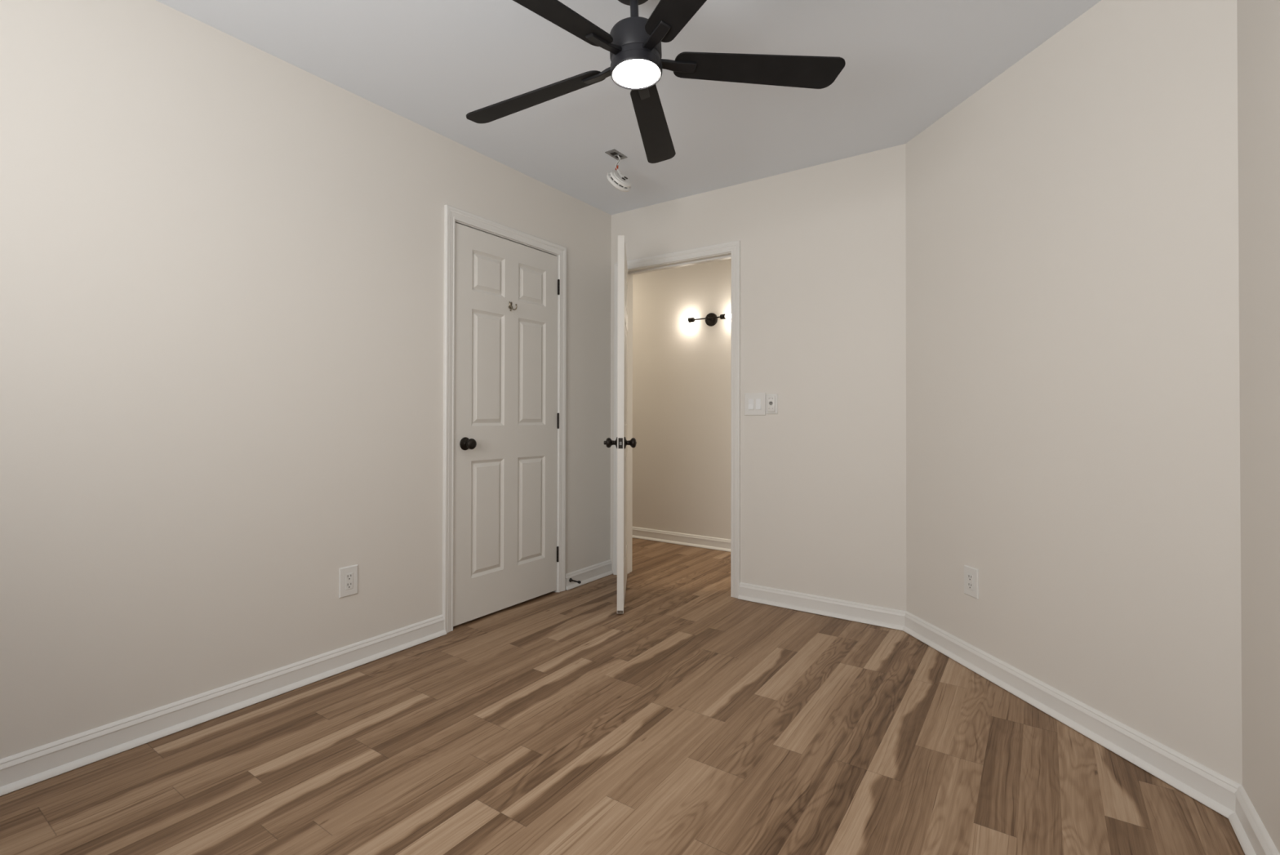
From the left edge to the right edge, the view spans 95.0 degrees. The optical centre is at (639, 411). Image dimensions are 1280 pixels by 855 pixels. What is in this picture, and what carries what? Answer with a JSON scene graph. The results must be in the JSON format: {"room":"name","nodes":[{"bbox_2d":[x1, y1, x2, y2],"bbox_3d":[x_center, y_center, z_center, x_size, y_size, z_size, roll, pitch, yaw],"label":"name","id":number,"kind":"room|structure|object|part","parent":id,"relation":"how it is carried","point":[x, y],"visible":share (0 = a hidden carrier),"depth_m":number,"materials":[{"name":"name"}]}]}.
{"room":"empty bedroom","nodes":[
{"label":"empty bedroom","id":0,"kind":"room"},
{"bbox_2d":[0,0,611,759],"bbox_3d":[-1.462,-0.143,2.252,0.115,2.440,4.530,0,-1,34],"label":"wall","id":1,"kind":"structure","parent":0,"point":[222,260],"depth_m":2.06,"materials":[{"name":"paint"}]},
{"bbox_2d":[0,614,446,795],"bbox_3d":[-1.787,1.023,1.644,0.030,0.092,2.951,0,-1,34],"label":"baseboard","id":2,"kind":"structure","parent":1,"relation":"attached to","point":[24,769],"depth_m":2.01,"materials":[{"name":"paint"}]},
{"bbox_2d":[338,564,357,598],"bbox_3d":[-1.230,0.715,2.477,0.009,0.124,0.080,0,-1,34],"label":"wall outlet","id":3,"kind":"object","parent":1,"relation":"attached to","point":[348,575],"visible":1,"depth_m":2.47,"materials":[{"name":"white plastic"}]},
{"bbox_2d":[345,572,353,590],"bbox_3d":[-1.228,0.715,2.476,0.004,0.067,0.034,0,-1,34],"label":"receptacle","id":4,"kind":"object","parent":3,"relation":"attached to","point":[348,575],"depth_m":2.48,"materials":[{"name":"white plastic"}]},
{"bbox_2d":[442,204,566,632],"bbox_3d":[-0.755,0.037,3.266,0.133,2.101,0.882,0,-1,34],"label":"trim","id":5,"kind":"structure","parent":1,"relation":"attached to","point":[452,215],"depth_m":2.92,"materials":[{"name":"paint"}]},
{"bbox_2d":[453,222,559,626],"bbox_3d":[-0.701,0.063,3.232,0.102,2.018,0.767,0,-1,34],"label":"door","id":6,"kind":"structure","parent":1,"relation":"in","point":[506,418],"depth_m":3.20,"materials":[{"name":"paint"}]},
{"bbox_3d":[-0.864,0.161,2.965,0.065,0.067,0.067,0,-1,34],"label":"knob","id":7,"kind":"part","parent":6,"relation":"part of","materials":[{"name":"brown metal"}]},
{"bbox_2d":[508,301,517,311],"bbox_3d":[-0.695,-0.583,3.225,0.052,0.054,0.030,0,-1,34],"label":"coat hook","id":8,"kind":"object","parent":6,"relation":"attached to","point":[510,307],"visible":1,"depth_m":3.23,"materials":[{"name":"silver metal"}]},
{"bbox_2d":[568,577,581,583],"bbox_3d":[-0.397,1.039,3.602,0.080,0.025,0.025,0,-1,34],"label":"door stop","id":9,"kind":"object","parent":1,"relation":"attached to","point":[571,580],"visible":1,"depth_m":3.60,"materials":[{"name":"black metal"}]},
{"bbox_3d":[-0.403,1.039,3.606,0.066,0.025,0.025,0,-1,34],"label":"stop rod","id":10,"kind":"part","parent":9,"relation":"part of","materials":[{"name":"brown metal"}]},
{"bbox_2d":[565,559,613,590],"bbox_3d":[-0.322,1.045,3.781,0.030,0.092,0.465,0,-1,34],"label":"baseboard","id":11,"kind":"structure","parent":1,"relation":"attached to","point":[593,572],"depth_m":3.77,"materials":[{"name":"paint"}]},
{"bbox_2d":[0,537,1244,854],"bbox_3d":[-0.578,1.079,2.282,4.762,0.001,5.470,0,-1,34],"label":"floor","id":12,"kind":"structure","parent":0,"point":[695,717],"depth_m":1.82,"materials":[{"name":"brown wood"}]},
{"bbox_2d":[156,0,1101,214],"bbox_3d":[-0.629,-1.401,2.339,4.769,0.080,5.595,0,-1,34],"label":"ceiling","id":13,"kind":"structure","parent":0,"point":[431,64],"depth_m":2.33,"materials":[{"name":"paint"}]},
{"bbox_2d":[604,148,631,191],"bbox_3d":[-0.113,-1.256,3.098,0.106,0.196,0.157,0,-1,34],"label":"smoke detector","id":14,"kind":"object","parent":13,"relation":"attached to","point":[619,180],"visible":1,"depth_m":3.07,"materials":[{"name":"plastic"}]},
{"bbox_2d":[466,0,845,163],"bbox_3d":[0.043,-1.190,1.782,1.212,0.349,1.265,0,-1,-8],"label":"ceiling fan","id":15,"kind":"object","parent":13,"relation":"hanging from","point":[633,43],"visible":1,"depth_m":1.81,"materials":[{"name":"black metal"}]},
{"bbox_3d":[-0.362,-1.046,1.949,0.544,0.036,0.157,-4,-3,34],"label":"fan blade","id":16,"kind":"part","parent":15,"relation":"part of","materials":[{"name":"black wood"}]},
{"bbox_3d":[-0.283,-1.068,1.496,0.544,0.031,0.115,1,-1,-43],"label":"fan blade","id":17,"kind":"part","parent":15,"relation":"part of","materials":[{"name":"black wood"}]},
{"bbox_2d":[613,58,659,88],"bbox_3d":[-0.011,-1.023,1.774,0.144,0.007,0.144,-4,-3,34],"label":"diffuser","id":18,"kind":"object","parent":15,"relation":"attached to","point":[636,73],"depth_m":1.77,"materials":[{"name":"white glass"}]},
{"bbox_3d":[0.043,-1.046,2.162,0.113,0.046,0.544,0,-1,11],"label":"fan blade","id":19,"kind":"part","parent":15,"relation":"part of","materials":[{"name":"black wood"}]},
{"bbox_3d":[0.170,-1.086,1.432,0.114,0.057,0.543,0,-1,-25],"label":"fan blade","id":20,"kind":"part","parent":15,"relation":"part of","materials":[{"name":"black wood"}]},
{"bbox_3d":[0.372,-1.075,1.843,0.543,0.053,0.113,0,-1,-7],"label":"fan blade","id":21,"kind":"part","parent":15,"relation":"part of","materials":[{"name":"black wood"}]},
{"bbox_2d":[631,258,731,539],"bbox_3d":[0.807,-0.117,4.664,4.300,2.440,0.115,0,-1,34],"label":"wall","id":22,"kind":"structure","parent":0,"point":[682,371],"depth_m":4.90,"materials":[{"name":"paint"}]},
{"bbox_2d":[631,526,730,551],"bbox_3d":[0.722,1.055,4.622,4.200,0.092,0.030,0,-1,34],"label":"baseboard","id":23,"kind":"structure","parent":22,"relation":"attached to","point":[691,540],"depth_m":4.87,"materials":[{"name":"paint"}]},
{"bbox_2d":[682,312,731,326],"bbox_3d":[0.553,-0.749,4.715,0.446,0.108,0.098,0,-1,34],"label":"wall sconce","id":24,"kind":"object","parent":22,"relation":"attached to","point":[711,318],"visible":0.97,"depth_m":4.73,"materials":[{"name":"black metal"}]},
{"bbox_2d":[682,317,694,322],"bbox_3d":[0.396,-0.749,4.788,0.105,0.039,0.039,0,-1,34],"label":"bulb","id":25,"kind":"object","parent":24,"relation":"attached to","point":[690,319],"depth_m":4.77,"materials":[{"name":"black metal"}]},
{"bbox_3d":[0.535,-0.750,4.693,0.295,0.011,0.011,0,-1,34],"label":"cross arm","id":26,"kind":"part","parent":24,"relation":"part of","materials":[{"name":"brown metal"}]},
{"bbox_2d":[720,313,731,319],"bbox_3d":[0.677,-0.750,4.595,0.105,0.039,0.039,0,-1,34],"label":"bulb","id":27,"kind":"object","parent":24,"relation":"attached to","point":[724,316],"depth_m":4.58,"materials":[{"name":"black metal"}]},
{"bbox_2d":[610,143,906,610],"bbox_3d":[0.621,-0.128,3.500,1.910,2.440,0.115,0,-1,34],"label":"wall","id":28,"kind":"structure","parent":0,"point":[823,246],"depth_m":3.19,"materials":[{"name":"paint"}]},
{"bbox_2d":[604,235,636,613],"bbox_3d":[-0.107,0.067,3.533,0.178,2.023,0.813,0,-1,0],"label":"door","id":29,"kind":"structure","parent":28,"relation":"in","point":[621,442],"depth_m":3.14,"materials":[{"name":"paint"}]},
{"bbox_3d":[-0.153,0.168,3.197,0.065,0.067,0.067,0,-1,0],"label":"knob","id":30,"kind":"part","parent":29,"relation":"part of","materials":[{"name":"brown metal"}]},
{"bbox_3d":[-0.104,0.167,3.137,0.025,0.057,0.002,0,-1,0],"label":"latch plate","id":31,"kind":"part","parent":29,"relation":"part of","materials":[{"name":"metal"}]},
{"bbox_3d":[-0.053,0.168,3.197,0.065,0.067,0.067,0,-1,0],"label":"knob","id":32,"kind":"part","parent":29,"relation":"part of","materials":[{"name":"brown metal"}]},
{"bbox_2d":[631,387,632,525],"bbox_3d":[0.281,0.043,3.812,0.922,2.100,0.018,0,-1,34],"label":"trim","id":33,"kind":"structure","parent":28,"relation":"attached to","point":[632,388],"depth_m":4.04,"materials":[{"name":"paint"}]},
{"bbox_2d":[613,240,740,598],"bbox_3d":[0.238,0.043,3.749,0.922,2.101,0.133,0,-1,34],"label":"trim","id":34,"kind":"structure","parent":28,"relation":"attached to","point":[731,250],"depth_m":3.60,"materials":[{"name":"paint"}]},
{"bbox_2d":[744,392,765,415],"bbox_3d":[0.664,-0.046,3.393,0.130,0.130,0.012,0,-1,34],"label":"light switch","id":35,"kind":"object","parent":28,"relation":"attached to","point":[754,402],"visible":1,"depth_m":3.39,"materials":[{"name":"white plastic"}]},
{"bbox_2d":[765,393,777,413],"bbox_3d":[0.747,-0.046,3.333,0.072,0.113,0.016,0,-1,34],"label":"remote control","id":36,"kind":"object","parent":28,"relation":"attached to","point":[771,400],"visible":1,"depth_m":3.33,"materials":[{"name":"white plastic"}]},
{"bbox_2d":[737,582,906,630],"bbox_3d":[0.952,1.042,3.174,0.903,0.092,0.030,0,-1,34],"label":"baseboard","id":37,"kind":"structure","parent":28,"relation":"attached to","point":[886,617],"depth_m":3.15,"materials":[{"name":"paint"}]},
{"bbox_2d":[905,0,1242,785],"bbox_3d":[1.518,-0.137,2.258,0.115,2.440,1.410,0,-1,-10],"label":"wall","id":38,"kind":"structure","parent":0,"point":[1073,387],"depth_m":1.96,"materials":[{"name":"paint"}]},
{"bbox_2d":[964,564,978,599],"bbox_3d":[1.409,0.723,2.496,0.009,0.124,0.080,0,-1,-10],"label":"wall outlet","id":39,"kind":"object","parent":38,"relation":"attached to","point":[971,574],"visible":1,"depth_m":2.49,"materials":[{"name":"white plastic"}]},
{"bbox_2d":[967,573,973,590],"bbox_3d":[1.407,0.723,2.496,0.004,0.067,0.034,0,-1,-10],"label":"receptacle","id":40,"kind":"object","parent":39,"relation":"attached to","point":[970,575],"depth_m":2.49,"materials":[{"name":"white plastic"}]},
{"bbox_2d":[902,610,1241,818],"bbox_3d":[1.445,1.035,2.235,0.030,0.092,1.410,0,-1,-10],"label":"baseboard","id":41,"kind":"structure","parent":38,"relation":"attached to","point":[1213,789],"depth_m":1.93,"materials":[{"name":"paint"}]},
{"bbox_2d":[1236,0,1279,853],"bbox_3d":[0.671,-0.158,0.113,0.115,2.440,3.414,0,-1,34],"label":"wall","id":42,"kind":"structure","parent":0,"point":[1258,21],"depth_m":1.40,"materials":[{"name":"paint"}]},
{"bbox_2d":[1227,785,1279,854],"bbox_3d":[0.641,1.015,0.191,0.030,0.092,3.300,0,-1,34],"label":"baseboard","id":43,"kind":"structure","parent":42,"relation":"attached to","point":[1250,830],"depth_m":1.44,"materials":[{"name":"paint"}]}
]}

